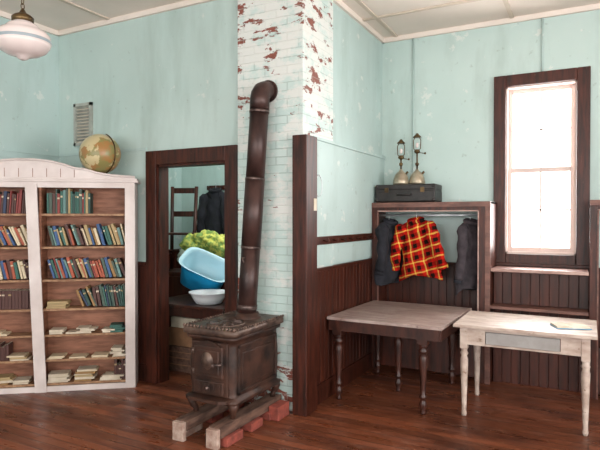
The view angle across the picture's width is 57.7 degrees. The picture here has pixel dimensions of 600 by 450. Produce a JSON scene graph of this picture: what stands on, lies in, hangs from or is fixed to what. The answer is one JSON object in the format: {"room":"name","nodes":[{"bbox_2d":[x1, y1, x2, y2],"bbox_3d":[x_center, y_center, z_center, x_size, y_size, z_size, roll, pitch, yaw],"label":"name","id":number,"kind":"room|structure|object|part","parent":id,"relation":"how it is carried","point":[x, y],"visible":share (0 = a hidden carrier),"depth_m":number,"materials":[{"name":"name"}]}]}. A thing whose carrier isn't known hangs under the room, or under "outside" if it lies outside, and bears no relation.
{"room":"classroom","nodes":[
{"label":"classroom","id":0,"kind":"room"},
{"bbox_2d":[73,102,92,167],"bbox_3d":[-2.272,-0.847,5.707,0.260,0.853,0.036,0,1,28],"label":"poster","id":1,"kind":"object","parent":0,"point":[82,112],"depth_m":5.71,"materials":[{"name":"white paper"}]},
{"bbox_2d":[0,17,181,248],"bbox_3d":[-3.825,-0.253,3.730,0.100,3.610,9.000,0,1,28],"label":"wall","id":2,"kind":"structure","parent":0,"point":[29,89],"depth_m":5.64,"materials":[{"name":"green paint"}]},
{"bbox_2d":[0,148,146,156],"bbox_3d":[-3.694,-0.705,2.522,1.260,0.025,7.000,0,1,28],"label":"trim","id":3,"kind":"structure","parent":2,"relation":"attached to","point":[2,149],"depth_m":5.54,"materials":[{"name":"green paint"}]},
{"bbox_2d":[169,248,181,268],"bbox_3d":[-2.094,0.926,6.857,0.035,1.170,1.880,0,1,28],"label":"trim","id":4,"kind":"structure","parent":2,"relation":"attached to","point":[176,264],"depth_m":7.54,"materials":[{"name":"brown wood"}]},
{"bbox_2d":[59,0,237,261],"bbox_3d":[-1.529,-0.275,5.408,2.380,3.610,0.120,0,1,28],"label":"wall","id":5,"kind":"structure","parent":0,"point":[168,80],"depth_m":5.26,"materials":[{"name":"teal paint"}]},
{"bbox_2d":[138,261,145,381],"bbox_3d":[-2.057,0.943,5.617,1.265,1.170,0.035,0,1,28],"label":"trim","id":6,"kind":"structure","parent":5,"relation":"attached to","point":[141,265],"depth_m":5.34,"materials":[{"name":"brown wood"}]},
{"bbox_2d":[146,145,237,383],"bbox_3d":[-0.993,0.411,5.120,1.065,2.245,0.160,0,1,28],"label":"door frame","id":7,"kind":"structure","parent":5,"relation":"in","point":[158,163],"depth_m":5.25,"materials":[{"name":"brown wood"}]},
{"bbox_2d":[59,0,513,36],"bbox_3d":[0.197,-2.025,1.494,9.080,0.019,8.870,0,1,28],"label":"trim","id":8,"kind":"structure","parent":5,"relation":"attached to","point":[506,3],"depth_m":5.26,"materials":[{"name":"beige wood"}]},
{"bbox_2d":[177,230,224,261],"bbox_3d":[-1.100,0.310,6.534,0.822,0.514,0.382,0,1,28],"label":"plant","id":9,"kind":"object","parent":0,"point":[210,241],"visible":0.52,"depth_m":6.43,"materials":[{"name":"green leaves"}]},
{"bbox_2d":[181,165,223,240],"bbox_3d":[-0.369,-0.296,7.045,2.890,3.610,0.100,0,1,28],"label":"wall","id":10,"kind":"structure","parent":0,"point":[202,177],"depth_m":7.56,"materials":[{"name":"green paint"}]},
{"bbox_2d":[207,185,223,189],"bbox_3d":[-1.053,-0.504,7.300,0.520,0.060,0.087,0,1,28],"label":"peg rail","id":11,"kind":"object","parent":10,"relation":"attached to","point":[214,186],"visible":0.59,"depth_m":7.36,"materials":[{"name":"brown wood"}]},
{"bbox_2d":[197,183,224,234],"bbox_3d":[-1.123,-0.112,7.214,0.496,0.898,0.228,0,1,17],"label":"coat","id":12,"kind":"object","parent":11,"relation":"hanging from","point":[211,209],"visible":0.7,"depth_m":7.16,"materials":[{"name":"dark wool"}]},
{"bbox_2d":[0,365,599,449],"bbox_3d":[0.227,1.629,1.599,9.280,0.100,9.200,0,1,28],"label":"floor","id":13,"kind":"structure","parent":0,"point":[370,414],"depth_m":4.33,"materials":[{"name":"brown wood"}]},
{"bbox_2d":[0,158,140,393],"bbox_3d":[-2.281,0.461,5.113,1.500,2.146,0.240,0,1,-10],"label":"bookcase","id":14,"kind":"object","parent":13,"relation":"on","point":[115,197],"visible":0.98,"depth_m":5.13,"materials":[{"name":"white paint"}]},
{"bbox_2d":[0,188,125,385],"bbox_3d":[-2.293,0.561,5.117,1.315,1.804,0.170,0,1,-10],"label":"books","id":15,"kind":"object","parent":14,"relation":"in","point":[67,201],"visible":0.94,"depth_m":5.09,"materials":[{"name":"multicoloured paper"}]},
{"bbox_2d":[79,134,120,172],"bbox_3d":[-1.895,-0.650,5.167,0.375,0.424,0.377,-1,1,-38],"label":"desk globe","id":16,"kind":"object","parent":14,"relation":"on","point":[97,152],"visible":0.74,"depth_m":5.04,"materials":[{"name":"beige paper"}]},
{"bbox_2d":[169,316,201,372],"bbox_3d":[-1.101,1.245,5.826,0.500,0.560,0.435,0,1,28],"label":"storage boxes","id":17,"kind":"object","parent":13,"relation":"on","point":[180,344],"visible":0.28,"depth_m":5.68,"materials":[{"name":"cardboard"}]},
{"bbox_2d":[169,294,224,318],"bbox_3d":[-1.010,1.163,5.785,1.000,0.725,0.720,0,1,28],"label":"table","id":18,"kind":"object","parent":13,"relation":"on","point":[184,305],"visible":0.22,"depth_m":5.47,"materials":[{"name":"brown wood"}]},
{"bbox_2d":[179,247,224,289],"bbox_3d":[-1.022,0.516,5.970,0.591,0.537,0.471,0,1,3],"label":"tub","id":19,"kind":"object","parent":18,"relation":"on","point":[200,268],"visible":0.77,"depth_m":6.09,"materials":[{"name":"blue plastic"}]},
{"bbox_2d":[188,289,224,304],"bbox_3d":[-0.934,0.741,5.581,0.410,0.120,0.410,0,1,28],"label":"basin","id":20,"kind":"object","parent":18,"relation":"on","point":[201,296],"visible":0.91,"depth_m":5.46,"materials":[{"name":"white ceramic"}]},
{"bbox_2d":[169,268,224,326],"bbox_3d":[-1.124,1.040,6.580,1.350,0.950,0.460,0,1,28],"label":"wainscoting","id":21,"kind":"structure","parent":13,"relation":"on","point":[176,288],"depth_m":6.52,"materials":[{"name":"brown wood"}]},
{"bbox_2d":[169,186,197,268],"bbox_3d":[-1.506,0.035,6.844,0.368,1.052,0.374,0,1,8],"label":"wooden chair","id":22,"kind":"object","parent":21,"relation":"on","point":[173,213],"visible":0.62,"depth_m":6.97,"materials":[{"name":"brown wood"}]},
{"bbox_2d":[172,310,288,449],"bbox_3d":[-0.518,1.128,4.212,0.555,0.836,0.885,0,1,28],"label":"stove","id":23,"kind":"object","parent":13,"relation":"on","point":[234,355],"depth_m":4.03,"materials":[{"name":"brown metal"}]},
{"bbox_3d":[-0.515,1.476,4.212,0.545,0.140,0.880,0,1,28],"label":"stove base rail","id":24,"kind":"part","parent":23,"relation":"part of","materials":[{"name":"brown wood"}]},
{"bbox_2d":[237,80,277,312],"bbox_3d":[-0.361,-0.238,4.472,0.214,1.950,0.347,1,1,43],"label":"stovepipe","id":25,"kind":"object","parent":23,"relation":"on","point":[263,93],"visible":0.98,"depth_m":4.38,"materials":[{"name":"metal"}]},
{"bbox_2d":[238,0,332,410],"bbox_3d":[-0.120,-0.268,4.846,0.645,3.610,0.590,0,1,28],"label":"brick chimney","id":26,"kind":"object","parent":13,"relation":"on","point":[287,43],"visible":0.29,"depth_m":4.57,"materials":[{"name":"white brick"}]},
{"bbox_2d":[292,134,316,416],"bbox_3d":[0.041,0.407,4.480,0.130,2.270,0.200,0,1,28],"label":"wooden post","id":27,"kind":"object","parent":26,"relation":"attached to","point":[304,146],"depth_m":4.40,"materials":[{"name":"brown wood"}]},
{"bbox_2d":[314,198,316,210],"bbox_3d":[0.126,-0.168,4.490,0.003,0.100,0.050,0,1,28],"label":"paper tag","id":28,"kind":"object","parent":27,"relation":"attached to","point":[315,200],"visible":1,"depth_m":4.49,"materials":[{"name":"white paper"}]},
{"bbox_2d":[327,300,471,414],"bbox_3d":[0.944,1.168,5.018,1.038,0.735,1.124,0,1,28],"label":"dining table","id":29,"kind":"object","parent":13,"relation":"on","point":[425,323],"visible":1,"depth_m":4.78,"materials":[{"name":"brown wood"}]},
{"bbox_2d":[372,201,495,383],"bbox_3d":[1.377,0.647,5.667,1.200,1.760,0.375,0,1,28],"label":"coat rack alcove","id":30,"kind":"object","parent":13,"relation":"on","point":[438,352],"visible":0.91,"depth_m":5.44,"materials":[{"name":"brown wood"}]},
{"bbox_2d":[375,183,441,202],"bbox_3d":[1.142,-0.332,5.766,0.642,0.189,0.339,0,1,28],"label":"suitcase","id":31,"kind":"object","parent":30,"relation":"on","point":[432,192],"visible":1,"depth_m":5.64,"materials":[{"name":"black leather"}]},
{"bbox_2d":[393,139,409,184],"bbox_3d":[1.076,-0.669,5.807,0.170,0.485,0.170,0,1,-17],"label":"lamp","id":32,"kind":"object","parent":31,"relation":"on","point":[400,177],"visible":0.98,"depth_m":5.77,"materials":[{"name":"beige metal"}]},
{"bbox_2d":[409,133,425,183],"bbox_3d":[1.241,-0.698,5.776,0.170,0.545,0.170,0,1,-17],"label":"lamp","id":33,"kind":"object","parent":31,"relation":"on","point":[416,177],"visible":0.94,"depth_m":5.74,"materials":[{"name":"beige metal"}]},
{"bbox_2d":[379,214,477,215],"bbox_3d":[1.367,-0.103,5.637,1.150,0.022,0.022,0,1,28],"label":"clothes rod","id":34,"kind":"object","parent":30,"relation":"attached to","point":[379,214],"visible":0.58,"depth_m":5.65,"materials":[{"name":"silver metal"}]},
{"bbox_2d":[374,213,402,285],"bbox_3d":[0.965,0.251,5.850,0.496,0.778,0.236,-1,1,-40],"label":"jacket","id":35,"kind":"object","parent":34,"relation":"hanging from","point":[385,231],"visible":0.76,"depth_m":5.73,"materials":[{"name":"fabric"}]},
{"bbox_2d":[390,212,448,281],"bbox_3d":[1.244,0.228,5.657,0.638,0.757,0.231,1,1,38],"label":"shirt","id":36,"kind":"object","parent":34,"relation":"hanging from","point":[418,238],"visible":0.99,"depth_m":5.61,"materials":[{"name":"red fabric"}]},
{"bbox_2d":[454,212,477,294],"bbox_3d":[1.715,0.285,5.466,0.484,0.838,0.226,0,1,-28],"label":"jacket","id":37,"kind":"object","parent":34,"relation":"hanging from","point":[467,232],"visible":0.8,"depth_m":5.38,"materials":[{"name":"fabric"}]},
{"bbox_2d":[453,311,597,435],"bbox_3d":[1.847,1.167,4.458,1.020,0.750,0.718,0,1,28],"label":"side table","id":38,"kind":"object","parent":13,"relation":"on","point":[510,331],"visible":0.98,"depth_m":4.24,"materials":[{"name":"paint"}]},
{"bbox_2d":[550,322,591,329],"bbox_3d":[2.101,0.782,4.239,0.250,0.022,0.180,0,1,8],"label":"open book","id":39,"kind":"object","parent":38,"relation":"on","point":[558,325],"visible":1,"depth_m":4.19,"materials":[{"name":"paper"}]},
{"bbox_2d":[490,266,588,391],"bbox_3d":[2.263,0.974,5.161,0.832,1.118,0.375,0,1,28],"label":"wainscoting","id":40,"kind":"structure","parent":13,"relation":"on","point":[568,289],"depth_m":5.14,"materials":[{"name":"brown wood"}]},
{"bbox_2d":[589,200,599,398],"bbox_3d":[3.179,0.659,4.709,1.200,1.760,0.375,0,1,28],"label":"tall cabinet","id":41,"kind":"object","parent":13,"relation":"on","point":[594,204],"visible":0.89,"depth_m":4.81,"materials":[{"name":"brown wood"}]},
{"bbox_2d":[0,0,599,37],"bbox_3d":[0.227,-2.080,1.551,9.280,0.100,9.200,0,1,28],"label":"ceiling","id":42,"kind":"structure","parent":0,"point":[58,15],"depth_m":5.28,"materials":[{"name":"paint"}]},
{"bbox_2d":[0,0,51,60],"bbox_3d":[-1.773,-1.555,3.483,0.339,1.000,0.339,0,1,28],"label":"pendant lamp","id":43,"kind":"object","parent":42,"relation":"hanging from","point":[20,38],"visible":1,"depth_m":3.40,"materials":[{"name":"white glass"}]},
{"bbox_2d":[333,2,382,264],"bbox_3d":[0.553,-0.277,5.575,0.120,3.610,1.370,0,1,28],"label":"wall","id":44,"kind":"structure","parent":0,"point":[357,54],"depth_m":5.44,"materials":[{"name":"green paint"}]},
{"bbox_2d":[317,258,371,404],"bbox_3d":[0.522,0.946,5.367,0.035,1.170,1.795,0,1,28],"label":"wainscoting","id":45,"kind":"structure","parent":44,"relation":"attached to","point":[343,286],"depth_m":5.11,"materials":[{"name":"brown wood"}]},
{"bbox_2d":[314,136,385,265],"bbox_3d":[0.548,-0.206,5.335,0.095,1.095,1.800,0,1,28],"label":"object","id":46,"kind":"structure","parent":44,"relation":"attached to","point":[349,175],"depth_m":5.15,"materials":[{"name":"green paint"}]},
{"bbox_2d":[382,10,599,267],"bbox_3d":[3.590,-0.267,4.821,6.190,3.610,0.150,0,1,28],"label":"wall","id":47,"kind":"structure","parent":0,"point":[455,72],"depth_m":5.73,"materials":[{"name":"green paint"}]},
{"bbox_2d":[0,0,599,43],"bbox_3d":[-0.504,-2.035,3.887,12.693,0.050,5.028,0,1,-16],"label":"trim","id":48,"kind":"structure","parent":47,"relation":"attached to","point":[186,3],"depth_m":5.45,"materials":[{"name":"paint"}]},
{"bbox_2d":[412,18,543,172],"bbox_3d":[1.810,-1.168,5.658,1.308,1.830,0.018,0,1,28],"label":"trim","id":49,"kind":"structure","parent":47,"relation":"attached to","point":[542,18],"depth_m":5.94,"materials":[{"name":"green paint"}]},
{"bbox_2d":[386,262,599,380],"bbox_3d":[3.600,0.974,4.727,6.070,1.130,0.035,0,1,28],"label":"trim","id":50,"kind":"structure","parent":47,"relation":"attached to","point":[413,289],"depth_m":5.84,"materials":[{"name":"brown wood"}]},
{"bbox_2d":[493,66,590,268],"bbox_3d":[2.388,-0.547,5.411,0.910,1.915,0.210,0,1,28],"label":"window","id":51,"kind":"structure","parent":47,"relation":"in","point":[577,80],"depth_m":5.36,"materials":[{"name":"brown wood"}]}
]}

